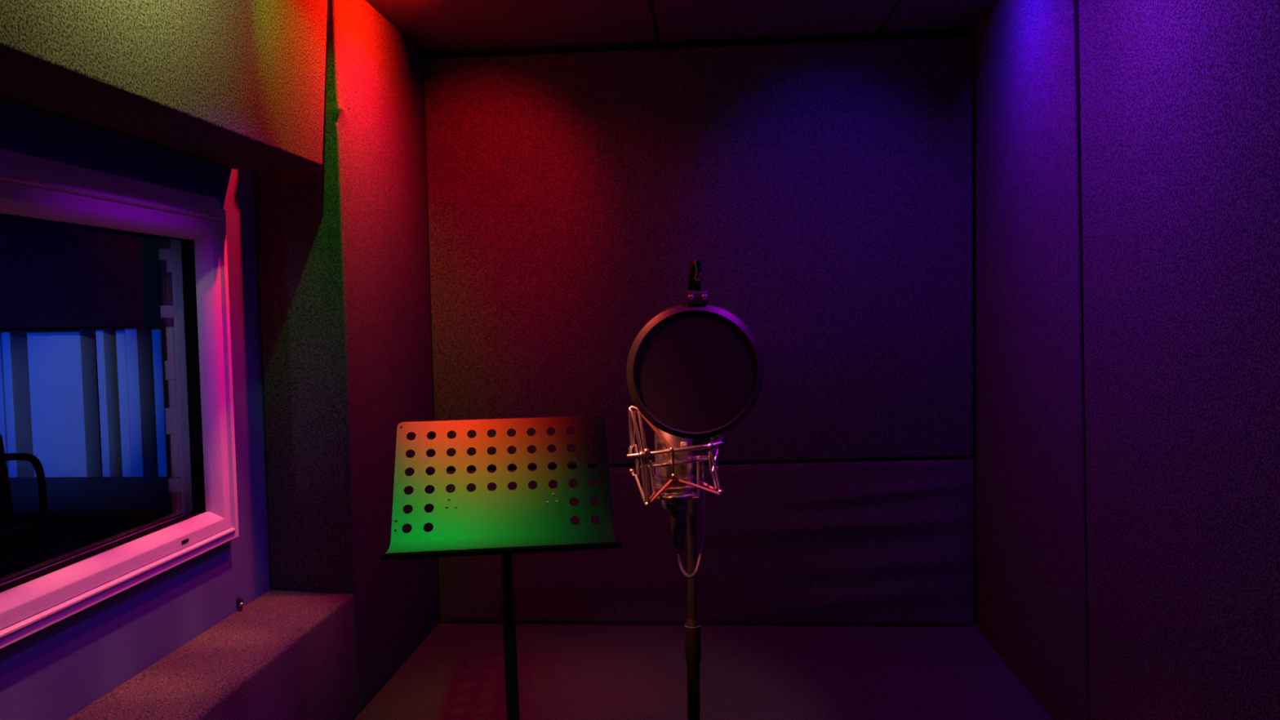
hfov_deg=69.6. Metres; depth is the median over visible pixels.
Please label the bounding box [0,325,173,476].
wall
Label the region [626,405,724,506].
mount
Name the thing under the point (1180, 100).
panel
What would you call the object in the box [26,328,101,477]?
acoustic panel
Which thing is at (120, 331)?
acoustic panel
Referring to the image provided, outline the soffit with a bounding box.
[0,0,327,168]
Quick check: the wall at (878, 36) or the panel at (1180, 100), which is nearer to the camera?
the panel at (1180, 100)
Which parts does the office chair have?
backrest, seat, armrest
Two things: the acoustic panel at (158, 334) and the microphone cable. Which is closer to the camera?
the microphone cable
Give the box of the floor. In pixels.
[352,621,1053,719]
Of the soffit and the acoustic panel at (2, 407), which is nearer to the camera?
the soffit
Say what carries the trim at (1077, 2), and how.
attached to the wall
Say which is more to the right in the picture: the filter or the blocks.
the filter
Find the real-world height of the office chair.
0.839 m
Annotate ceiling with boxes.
[365,0,999,53]
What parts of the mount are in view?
corner frame, cage rod, corner frame, corner frame, corner frame, elastic cord, cage rod, elastic cord, cage rod, cage rod, elastic cord, elastic cord, mount arm, corner frame, corner frame, corner frame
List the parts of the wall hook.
plate, stem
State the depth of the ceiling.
3.13 m
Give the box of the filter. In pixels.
[626,259,764,439]
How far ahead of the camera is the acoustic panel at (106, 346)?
4.13 m
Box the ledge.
[65,590,357,719]
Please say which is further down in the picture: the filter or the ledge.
the ledge
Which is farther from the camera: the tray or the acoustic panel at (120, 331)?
the acoustic panel at (120, 331)
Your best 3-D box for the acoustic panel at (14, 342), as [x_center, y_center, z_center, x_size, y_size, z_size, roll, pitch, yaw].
[-2.849,0.426,4.256,0.042,1.135,0.150,-1,3,4]
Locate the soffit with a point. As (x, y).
(233, 84)
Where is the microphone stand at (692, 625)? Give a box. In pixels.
[684,438,702,719]
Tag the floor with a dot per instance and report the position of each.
(566, 671)
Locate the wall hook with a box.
[235,597,244,608]
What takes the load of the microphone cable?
attached to the microphone stand at (692, 625)
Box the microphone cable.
[670,461,705,578]
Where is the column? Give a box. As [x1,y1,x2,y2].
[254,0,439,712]
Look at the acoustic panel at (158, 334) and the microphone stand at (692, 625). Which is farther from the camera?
the acoustic panel at (158, 334)
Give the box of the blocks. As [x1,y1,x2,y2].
[158,248,181,492]
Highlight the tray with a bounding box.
[381,542,622,559]
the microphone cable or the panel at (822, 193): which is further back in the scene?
the panel at (822, 193)
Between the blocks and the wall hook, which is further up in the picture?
the blocks
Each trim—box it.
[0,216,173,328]
[1075,0,1089,719]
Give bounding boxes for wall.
[0,99,271,719]
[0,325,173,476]
[423,29,976,622]
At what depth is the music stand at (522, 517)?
2.13 m
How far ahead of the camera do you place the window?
2.23 m
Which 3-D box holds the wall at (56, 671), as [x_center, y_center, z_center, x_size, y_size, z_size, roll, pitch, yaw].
[-1.273,0.025,1.205,0.083,2.220,4.700,-1,3,4]
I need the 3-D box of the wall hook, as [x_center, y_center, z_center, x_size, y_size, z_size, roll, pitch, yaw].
[-1.104,0.672,2.542,0.017,0.026,0.043,-3,4,-38]
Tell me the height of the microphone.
0.189 m
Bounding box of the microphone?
[654,426,693,510]
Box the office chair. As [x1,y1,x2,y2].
[0,434,47,559]
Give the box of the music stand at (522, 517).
[381,415,622,719]
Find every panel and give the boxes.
[0,328,17,476]
[1,328,34,477]
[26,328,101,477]
[95,327,122,476]
[115,327,132,476]
[124,326,158,476]
[151,326,172,476]
[423,35,973,468]
[975,0,1088,719]
[1079,0,1279,719]
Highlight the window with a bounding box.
[0,147,239,648]

